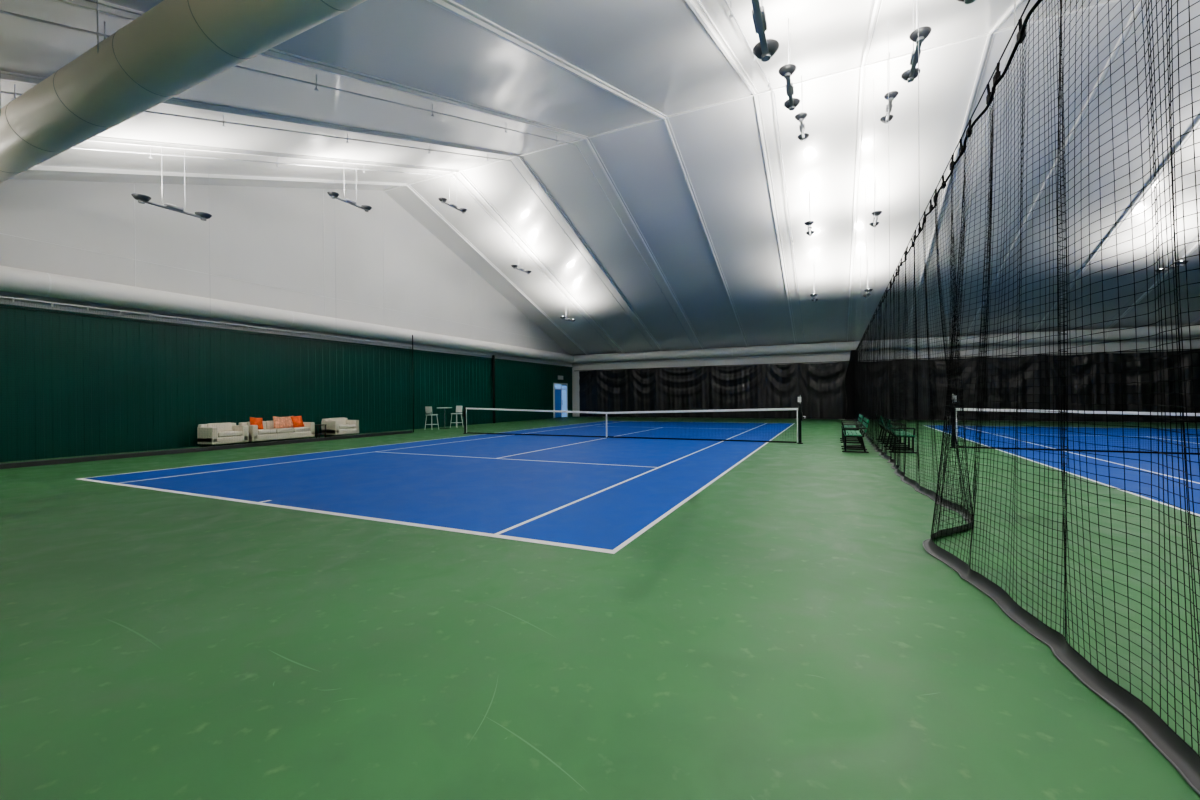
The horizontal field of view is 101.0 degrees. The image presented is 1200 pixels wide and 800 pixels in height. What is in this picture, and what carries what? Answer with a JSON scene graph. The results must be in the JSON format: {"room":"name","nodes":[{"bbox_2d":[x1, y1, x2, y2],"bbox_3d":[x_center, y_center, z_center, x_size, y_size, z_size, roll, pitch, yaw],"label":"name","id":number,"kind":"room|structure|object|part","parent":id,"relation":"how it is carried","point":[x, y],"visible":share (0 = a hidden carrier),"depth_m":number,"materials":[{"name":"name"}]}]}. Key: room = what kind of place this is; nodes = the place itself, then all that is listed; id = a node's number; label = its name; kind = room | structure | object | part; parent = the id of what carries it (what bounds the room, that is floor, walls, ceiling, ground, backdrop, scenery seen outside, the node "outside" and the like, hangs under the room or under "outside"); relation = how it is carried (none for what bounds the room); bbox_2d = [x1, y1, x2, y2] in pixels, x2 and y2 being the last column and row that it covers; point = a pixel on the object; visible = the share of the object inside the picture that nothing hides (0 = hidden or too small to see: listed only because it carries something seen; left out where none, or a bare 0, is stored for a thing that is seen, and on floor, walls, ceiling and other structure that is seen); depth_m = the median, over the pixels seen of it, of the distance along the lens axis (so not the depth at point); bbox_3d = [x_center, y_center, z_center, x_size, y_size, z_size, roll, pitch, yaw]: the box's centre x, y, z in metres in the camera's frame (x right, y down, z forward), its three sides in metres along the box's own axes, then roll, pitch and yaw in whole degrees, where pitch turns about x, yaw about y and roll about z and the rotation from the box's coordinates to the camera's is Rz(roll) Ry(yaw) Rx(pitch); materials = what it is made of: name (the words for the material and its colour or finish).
{"room":"sports hall","nodes":[
{"label":"sports hall","id":0,"kind":"room"},
{"bbox_2d":[0,179,571,366],"bbox_3d":[-9.782,-4.056,22.314,0.158,10.950,35.200,0,0,25],"label":"wall","id":1,"kind":"structure","parent":0,"point":[271,247],"depth_m":17.59,"materials":[{"name":"white"}]},
{"bbox_2d":[0,304,572,461],"bbox_3d":[-9.643,-0.497,22.278,0.090,3.830,35.160,0,0,25],"label":"cladding","id":2,"kind":"object","parent":1,"relation":"attached to","point":[440,379],"depth_m":15.73,"materials":[{"name":"green fabric"}]},
{"bbox_2d":[0,266,573,362],"bbox_3d":[-9.387,-2.983,22.126,0.608,0.608,33.720,0,0,25],"label":"tube","id":3,"kind":"object","parent":1,"relation":"attached to","point":[14,280],"visible":1,"depth_m":15.66,"materials":[{"name":"white plastic"}]},
{"bbox_2d":[555,384,560,417],"bbox_3d":[-3.082,0.066,36.083,0.030,2.425,0.980,0,0,25],"label":"leaf","id":4,"kind":"object","parent":1,"relation":"attached to","point":[557,386],"visible":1,"depth_m":36.14,"materials":[{"name":"blue"}]},
{"bbox_2d":[553,383,567,417],"bbox_3d":[-2.904,0.025,36.463,0.100,2.550,2.000,0,0,25],"label":"frame","id":5,"kind":"object","parent":1,"relation":"attached to","point":[566,384],"visible":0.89,"depth_m":36.52,"materials":[{"name":"white metal"}]},
{"bbox_2d":[562,386,566,416],"bbox_3d":[-2.659,0.096,36.923,0.079,2.350,0.760,0,0,25],"label":"leaf","id":6,"kind":"object","parent":1,"relation":"attached to","point":[564,392],"visible":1,"depth_m":36.95,"materials":[{"name":"clear glass"}]},
{"bbox_2d":[0,295,1192,364],"bbox_3d":[7.574,-2.702,14.177,38.120,0.070,35.070,0,0,25],"label":"trim","id":7,"kind":"structure","parent":1,"relation":"attached to","point":[0,295],"depth_m":24.30,"materials":[{"name":"white plastic"}]},
{"bbox_2d":[0,417,1199,799],"bbox_3d":[7.670,1.308,14.127,38.950,0.001,35.800,0,0,25],"label":"floor","id":8,"kind":"structure","parent":0,"point":[91,708],"depth_m":2.87,"materials":[{"name":"green plastic"}]},
{"bbox_2d":[197,422,248,446],"bbox_3d":[-12.031,1.101,15.788,0.840,0.731,1.050,0,0,25],"label":"leather armchair","id":9,"kind":"object","parent":8,"relation":"on","point":[202,428],"visible":0.91,"depth_m":15.54,"materials":[{"name":"beige leather"}]},
{"bbox_3d":[-12.219,1.090,15.390,0.840,0.500,0.170,0,0,25],"label":"arm","id":10,"kind":"part","parent":9,"relation":"part of","materials":[{"name":"beige leather"}]},
{"bbox_2d":[207,422,231,431],"bbox_3d":[-12.213,0.888,15.873,0.163,0.303,0.690,0,0,25],"label":"cushion","id":11,"kind":"object","parent":9,"relation":"on","point":[228,427],"depth_m":15.86,"materials":[{"name":"beige leather"}]},
{"bbox_2d":[218,431,242,436],"bbox_3d":[-11.940,1.081,15.746,0.640,0.150,0.698,0,0,25],"label":"seat cushion","id":12,"kind":"object","parent":9,"relation":"on","point":[237,433],"depth_m":15.65,"materials":[{"name":"beige leather"}]},
{"bbox_3d":[-11.843,1.083,16.186,0.840,0.500,0.170,0,0,25],"label":"arm","id":13,"kind":"part","parent":9,"relation":"part of","materials":[{"name":"beige leather"}]},
{"bbox_2d":[239,416,314,443],"bbox_3d":[-11.298,1.008,17.344,0.840,0.891,2.150,0,0,25],"label":"leather sofa","id":14,"kind":"object","parent":8,"relation":"on","point":[298,426],"visible":0.91,"depth_m":17.22,"materials":[{"name":"beige leather"}]},
{"bbox_3d":[-11.719,1.081,16.449,0.840,0.500,0.170,0,0,25],"label":"arm","id":15,"kind":"part","parent":14,"relation":"part of","materials":[{"name":"beige leather"}]},
{"bbox_2d":[249,417,262,428],"bbox_3d":[-11.644,0.799,16.753,0.232,0.463,0.462,0,0,25],"label":"throw pillow","id":16,"kind":"object","parent":14,"relation":"on","point":[253,421],"depth_m":16.72,"materials":[{"name":"orange fabric"}]},
{"bbox_2d":[247,421,265,428],"bbox_3d":[-11.737,0.879,16.883,0.163,0.303,0.583,0,0,25],"label":"cushion","id":17,"kind":"object","parent":14,"relation":"on","point":[264,425],"depth_m":17.03,"materials":[{"name":"orange leather"}]},
{"bbox_2d":[258,429,275,434],"bbox_3d":[-11.464,1.073,16.756,0.640,0.150,0.591,0,0,25],"label":"seat cushion","id":18,"kind":"object","parent":14,"relation":"on","point":[261,431],"depth_m":16.65,"materials":[{"name":"beige leather"}]},
{"bbox_2d":[266,421,273,428],"bbox_3d":[-11.480,0.875,17.428,0.163,0.303,0.583,0,0,25],"label":"cushion","id":19,"kind":"object","parent":14,"relation":"on","point":[270,424],"depth_m":17.23,"materials":[{"name":"beige leather"}]},
{"bbox_2d":[273,416,285,427],"bbox_3d":[-11.278,0.793,17.388,0.232,0.463,0.462,0,0,25],"label":"throw pillow","id":20,"kind":"object","parent":14,"relation":"on","point":[281,423],"depth_m":17.33,"materials":[{"name":"fabric"}]},
{"bbox_2d":[272,428,293,432],"bbox_3d":[-11.207,1.068,17.301,0.640,0.150,0.591,0,0,25],"label":"seat cushion","id":21,"kind":"object","parent":14,"relation":"on","point":[277,430],"depth_m":17.19,"materials":[{"name":"beige leather"}]},
{"bbox_2d":[283,416,292,427],"bbox_3d":[-11.147,0.790,17.735,0.223,0.439,0.446,0,0,18],"label":"throw pillow","id":22,"kind":"object","parent":14,"relation":"on","point":[288,421],"depth_m":17.61,"materials":[{"name":"fabric"}]},
{"bbox_2d":[291,416,303,427],"bbox_3d":[-10.982,0.788,17.945,0.223,0.439,0.446,0,0,18],"label":"throw pillow","id":23,"kind":"object","parent":14,"relation":"on","point":[297,420],"depth_m":17.86,"materials":[{"name":"orange fabric"}]},
{"bbox_2d":[290,427,309,431],"bbox_3d":[-10.949,1.063,17.847,0.640,0.150,0.591,0,0,25],"label":"seat cushion","id":24,"kind":"object","parent":14,"relation":"on","point":[295,429],"depth_m":17.74,"materials":[{"name":"beige leather"}]},
{"bbox_3d":[-10.875,1.066,18.239,0.840,0.500,0.170,0,0,25],"label":"arm","id":25,"kind":"part","parent":14,"relation":"part of","materials":[{"name":"beige leather"}]},
{"bbox_2d":[310,424,326,437],"bbox_3d":[-10.604,1.185,18.577,0.420,0.515,0.420,0,0,25],"label":"side table","id":26,"kind":"object","parent":8,"relation":"on","point":[318,425],"visible":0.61,"depth_m":18.64,"materials":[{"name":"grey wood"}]},
{"bbox_2d":[321,418,358,435],"bbox_3d":[-10.260,1.070,19.542,0.840,0.731,1.050,0,0,25],"label":"leather armchair","id":27,"kind":"object","parent":8,"relation":"on","point":[351,425],"visible":0.89,"depth_m":19.23,"materials":[{"name":"beige leather"}]},
{"bbox_3d":[-10.448,1.059,19.144,0.840,0.500,0.170,0,0,25],"label":"arm","id":28,"kind":"part","parent":27,"relation":"part of","materials":[{"name":"beige leather"}]},
{"bbox_2d":[328,418,345,424],"bbox_3d":[-10.443,0.857,19.626,0.163,0.303,0.690,0,0,25],"label":"cushion","id":29,"kind":"object","parent":27,"relation":"on","point":[341,420],"depth_m":19.66,"materials":[{"name":"beige leather"}]},
{"bbox_2d":[339,424,354,428],"bbox_3d":[-10.170,1.050,19.499,0.640,0.150,0.698,0,0,25],"label":"seat cushion","id":30,"kind":"object","parent":27,"relation":"on","point":[341,426],"depth_m":19.43,"materials":[{"name":"beige leather"}]},
{"bbox_3d":[-10.073,1.052,19.940,0.840,0.500,0.170,0,0,25],"label":"arm","id":31,"kind":"part","parent":27,"relation":"part of","materials":[{"name":"beige leather"}]},
{"bbox_2d":[425,406,438,428],"bbox_3d":[-7.933,0.851,23.307,0.468,1.101,0.470,0,0,25],"label":"bar stool","id":32,"kind":"object","parent":8,"relation":"on","point":[428,409],"visible":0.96,"depth_m":23.16,"materials":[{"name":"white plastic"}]},
{"bbox_2d":[77,421,794,553],"bbox_3d":[0.238,1.352,17.616,10.970,0.002,23.770,0,0,25],"label":"court","id":33,"kind":"object","parent":8,"relation":"on","point":[598,494],"visible":1,"depth_m":8.81,"materials":[{"name":"blue plastic"}]},
{"bbox_2d":[462,394,804,443],"bbox_3d":[0.232,0.610,17.607,13.094,1.480,0.250,0,0,25],"label":"net","id":34,"kind":"object","parent":33,"relation":"on","point":[799,415],"visible":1,"depth_m":16.92,"materials":[{"name":"black fabric"}]},
{"bbox_3d":[-5.584,0.828,20.346,0.235,1.120,0.191,0,0,25],"label":"net post","id":35,"kind":"part","parent":34,"relation":"part of","materials":[{"name":"black metal"}]},
{"bbox_3d":[6.046,0.753,14.860,0.235,1.120,0.191,0,0,25],"label":"net post","id":36,"kind":"part","parent":34,"relation":"part of","materials":[{"name":"black metal"}]},
{"bbox_2d":[437,407,451,428],"bbox_3d":[-7.570,0.878,24.076,0.720,1.030,0.720,0,0,25],"label":"bar table","id":37,"kind":"object","parent":8,"relation":"on","point":[437,407],"visible":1,"depth_m":24.04,"materials":[{"name":"silver metal"}]},
{"bbox_2d":[450,406,462,427],"bbox_3d":[-7.207,0.838,24.844,0.468,1.101,0.470,0,0,25],"label":"bar stool","id":38,"kind":"object","parent":8,"relation":"on","point":[458,408],"visible":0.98,"depth_m":24.95,"materials":[{"name":"white plastic"}]},
{"bbox_2d":[24,465,940,799],"bbox_3d":[-1.030,1.379,14.260,14.966,0.001,22.194,0,0,25],"label":"scratches","id":39,"kind":"object","parent":8,"relation":"on","point":[536,749],"depth_m":2.47,"materials":[{"name":"green"}]},
{"bbox_2d":[492,355,494,422],"bbox_3d":[-6.247,-0.640,29.079,0.130,4.000,0.169,0,0,25],"label":"bundle","id":40,"kind":"object","parent":8,"relation":"on","point":[493,356],"visible":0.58,"depth_m":29.02,"materials":[{"name":"black"}]},
{"bbox_2d":[840,413,863,442],"bbox_3d":[7.958,0.865,15.646,0.639,0.864,1.800,0,0,25],"label":"bench","id":41,"kind":"object","parent":8,"relation":"on","point":[860,417],"visible":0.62,"depth_m":15.58,"materials":[{"name":"green"}]},
{"bbox_2d":[841,416,869,452],"bbox_3d":[6.763,0.886,13.114,0.639,0.864,1.800,0,0,25],"label":"bench","id":42,"kind":"object","parent":8,"relation":"on","point":[846,433],"visible":1,"depth_m":12.79,"materials":[{"name":"green"}]},
{"bbox_2d":[875,413,900,443],"bbox_3d":[8.881,0.859,15.210,0.639,0.864,1.800,0,0,25],"label":"bench","id":43,"kind":"object","parent":8,"relation":"on","point":[884,427],"visible":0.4,"depth_m":15.22,"materials":[{"name":"green"}]},
{"bbox_2d":[882,416,915,452],"bbox_3d":[7.814,0.878,12.949,0.639,0.864,1.800,0,0,25],"label":"bench","id":44,"kind":"object","parent":8,"relation":"on","point":[885,419],"visible":0.45,"depth_m":12.84,"materials":[{"name":"green"}]},
{"bbox_2d":[925,425,1199,515],"bbox_3d":[15.270,1.257,10.525,10.970,0.002,23.770,0,0,25],"label":"court","id":45,"kind":"object","parent":8,"relation":"on","point":[1131,464],"visible":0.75,"depth_m":11.29,"materials":[{"name":"blue plastic"}]},
{"bbox_2d":[947,393,1199,454],"bbox_3d":[15.261,0.515,10.517,13.098,1.480,0.250,0,0,25],"label":"net","id":46,"kind":"object","parent":45,"relation":"on","point":[953,395],"visible":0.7,"depth_m":12.10,"materials":[{"name":"black"}]},
{"bbox_3d":[9.444,0.732,13.257,0.235,1.120,0.191,0,0,25],"label":"net post","id":47,"kind":"part","parent":46,"relation":"part of","materials":[{"name":"black metal"}]},
{"bbox_2d":[0,0,1199,354],"bbox_3d":[7.605,-6.457,14.093,38.350,6.199,35.200,0,0,25],"label":"ceiling","id":48,"kind":"structure","parent":0,"point":[658,53],"depth_m":16.07,"materials":[{"name":"white fabric"}]},
{"bbox_2d":[131,186,211,220],"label":"ceiling light","id":49,"kind":"object","parent":48,"relation":"hanging from","point":[144,199],"depth_m":11.43,"materials":[{"name":"grey metal"}]},
{"bbox_2d":[0,0,366,182],"bbox_3d":[2.104,-4.391,2.397,38.256,1.308,0.722,0,0,25],"label":"ventilation duct","id":50,"kind":"object","parent":48,"relation":"hanging from","point":[175,46],"visible":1,"depth_m":5.64,"materials":[{"name":"beige"}]},
{"bbox_2d":[184,149,184,193],"label":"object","id":51,"kind":"object","parent":48,"relation":"hanging from","point":[184,149],"depth_m":11.75,"materials":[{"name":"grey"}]},
{"bbox_2d":[0,177,413,468],"bbox_3d":[-11.715,-3.274,13.329,0.243,9.484,17.334,0,0,25],"label":"netting","id":52,"kind":"object","parent":48,"relation":"hanging from","point":[175,451],"visible":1,"depth_m":13.69,"materials":[{"name":"black fabric"}]},
{"bbox_2d":[327,182,371,211],"bbox_3d":[-7.984,-6.938,15.803,0.330,1.400,1.530,0,0,25],"label":"ceiling light","id":53,"kind":"object","parent":48,"relation":"hanging from","point":[334,195],"visible":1,"depth_m":15.75,"materials":[{"name":"grey metal"}]},
{"bbox_2d":[438,187,466,213],"bbox_3d":[-5.971,-8.570,20.092,0.330,1.533,1.530,0,0,25],"label":"ceiling light","id":54,"kind":"object","parent":48,"relation":"hanging from","point":[442,200],"visible":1,"depth_m":19.89,"materials":[{"name":"grey metal"}]},
{"bbox_2d":[511,265,531,273],"bbox_3d":[-3.889,-7.140,24.485,0.330,1.540,1.530,0,0,25],"label":"ceiling light","id":55,"kind":"object","parent":48,"relation":"hanging from","point":[513,266],"visible":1,"depth_m":24.36,"materials":[{"name":"grey metal"}]},
{"bbox_2d":[560,295,574,321],"bbox_3d":[-1.870,-5.453,28.743,0.330,1.695,1.530,0,0,25],"label":"ceiling light","id":56,"kind":"object","parent":48,"relation":"hanging from","point":[561,317],"visible":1,"depth_m":28.66,"materials":[{"name":"grey metal"}]},
{"bbox_2d":[0,0,1199,354],"bbox_3d":[7.605,-6.438,14.093,38.250,6.248,35.160,0,0,25],"label":"ribs","id":57,"kind":"object","parent":48,"relation":"attached to","point":[85,4],"visible":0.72,"depth_m":13.76,"materials":[{"name":"white metal"}]},
{"bbox_2d":[572,324,1199,362],"bbox_3d":[14.962,-3.221,29.668,38.170,0.588,0.588,0,0,25],"label":"tube","id":58,"kind":"object","parent":57,"relation":"hanging from","point":[1131,333],"visible":0.9,"depth_m":28.56,"materials":[{"name":"white plastic"}]},
{"bbox_2d":[0,0,1199,348],"bbox_3d":[5.758,-6.344,14.689,26.467,6.120,34.111,0,0,25],"label":"sprinkler pipework","id":59,"kind":"object","parent":48,"relation":"hanging from","point":[731,15],"visible":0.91,"depth_m":12.77,"materials":[{"name":"silver metal"}]},
{"bbox_2d":[751,0,778,61],"bbox_3d":[1.919,-5.256,5.949,0.330,1.555,1.530,0,0,25],"label":"ceiling light","id":60,"kind":"object","parent":48,"relation":"hanging from","point":[765,49],"visible":1,"depth_m":6.17,"materials":[{"name":"grey metal"}]},
{"bbox_2d":[778,18,799,110],"bbox_3d":[3.909,-7.014,10.193,0.330,1.400,1.530,0,0,25],"label":"ceiling light","id":61,"kind":"object","parent":48,"relation":"hanging from","point":[787,70],"visible":1,"depth_m":10.00,"materials":[{"name":"grey metal"}]},
{"bbox_2d":[795,75,808,141],"bbox_3d":[5.922,-8.646,14.482,0.330,1.533,1.530,0,0,25],"label":"ceiling light","id":62,"kind":"object","parent":48,"relation":"hanging from","point":[800,117],"visible":1,"depth_m":14.31,"materials":[{"name":"grey metal"}]},
{"bbox_2d":[804,209,814,235],"bbox_3d":[8.003,-7.216,18.874,0.330,1.540,1.530,0,0,25],"label":"ceiling light","id":63,"kind":"object","parent":48,"relation":"hanging from","point":[809,223],"visible":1,"depth_m":18.67,"materials":[{"name":"grey metal"}]},
{"bbox_2d":[810,291,817,301],"bbox_3d":[10.023,-5.529,23.133,0.330,1.695,1.530,0,0,25],"label":"ceiling light","id":64,"kind":"object","parent":48,"relation":"hanging from","point":[814,295],"visible":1,"depth_m":22.77,"materials":[{"name":"grey metal"}]},
{"bbox_2d":[863,289,872,297],"bbox_3d":[12.013,-5.541,22.194,0.330,1.695,1.530,0,0,25],"label":"ceiling light","id":65,"kind":"object","parent":48,"relation":"hanging from","point":[867,291],"visible":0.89,"depth_m":21.69,"materials":[{"name":"grey metal"}]},
{"bbox_2d":[869,211,881,227],"bbox_3d":[9.993,-7.228,17.936,0.330,1.540,1.530,0,0,25],"label":"ceiling light","id":66,"kind":"object","parent":48,"relation":"hanging from","point":[877,213],"visible":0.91,"depth_m":17.76,"materials":[{"name":"grey metal"}]},
{"bbox_2d":[880,53,897,123],"bbox_3d":[7.912,-8.658,13.543,0.330,1.533,1.530,0,0,25],"label":"ceiling light","id":67,"kind":"object","parent":48,"relation":"hanging from","point":[893,94],"visible":0.94,"depth_m":13.34,"materials":[{"name":"grey metal"}]},
{"bbox_2d":[901,0,931,82],"bbox_3d":[5.899,-7.027,9.254,0.330,1.400,1.530,0,0,25],"label":"ceiling light","id":68,"kind":"object","parent":48,"relation":"hanging from","point":[909,75],"visible":0.98,"depth_m":9.11,"materials":[{"name":"grey metal"}]},
{"bbox_2d":[957,0,975,3],"bbox_3d":[3.908,-5.269,5.011,0.330,1.555,1.530,0,0,25],"label":"ceiling light","id":69,"kind":"object","parent":48,"relation":"hanging from","point":[964,1],"visible":1,"depth_m":5.59,"materials":[{"name":"grey metal"}]},
{"bbox_2d":[845,0,1199,794],"bbox_3d":[7.752,-4.029,13.823,0.852,10.665,34.401,0,0,25],"label":"netting","id":70,"kind":"object","parent":48,"relation":"hanging from","point":[1182,756],"visible":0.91,"depth_m":2.87,"materials":[{"name":"black fabric"}]},
{"bbox_2d":[1155,257,1187,273],"bbox_3d":[20.831,-5.597,18.034,0.330,1.695,1.530,0,0,25],"label":"ceiling light","id":71,"kind":"object","parent":48,"relation":"hanging from","point":[1181,263],"visible":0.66,"depth_m":17.90,"materials":[{"name":"grey metal"}]},
{"bbox_2d":[572,336,1199,422],"bbox_3d":[15.190,-1.217,30.102,38.650,4.785,0.150,0,0,25],"label":"wall","id":72,"kind":"structure","parent":0,"point":[1195,343],"depth_m":30.05,"materials":[{"name":"black fabric"}]},
{"label":"outside","id":73,"kind":"structure","parent":0,"visible":0},
{"bbox_2d":[579,349,1199,422],"bbox_3d":[15.273,-0.584,29.741,37.300,3.480,0.244,0,0,25],"label":"curtain","id":74,"kind":"object","parent":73,"point":[821,388],"visible":0.81,"depth_m":28.86,"materials":[{"name":"black fabric"}]},
{"bbox_3d":[25.030,-4.278,5.892,0.158,10.950,35.200,0,0,25],"label":"wall","id":75,"kind":"structure","parent":0,"visible":0},
{"bbox_2d":[578,349,1196,370],"bbox_3d":[7.686,-2.112,14.091,37.850,0.240,34.960,0,0,25],"label":"rail","id":76,"kind":"object","parent":75,"relation":"attached to","point":[1174,349],"visible":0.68,"depth_m":29.27,"materials":[{"name":"black metal"}]}
]}

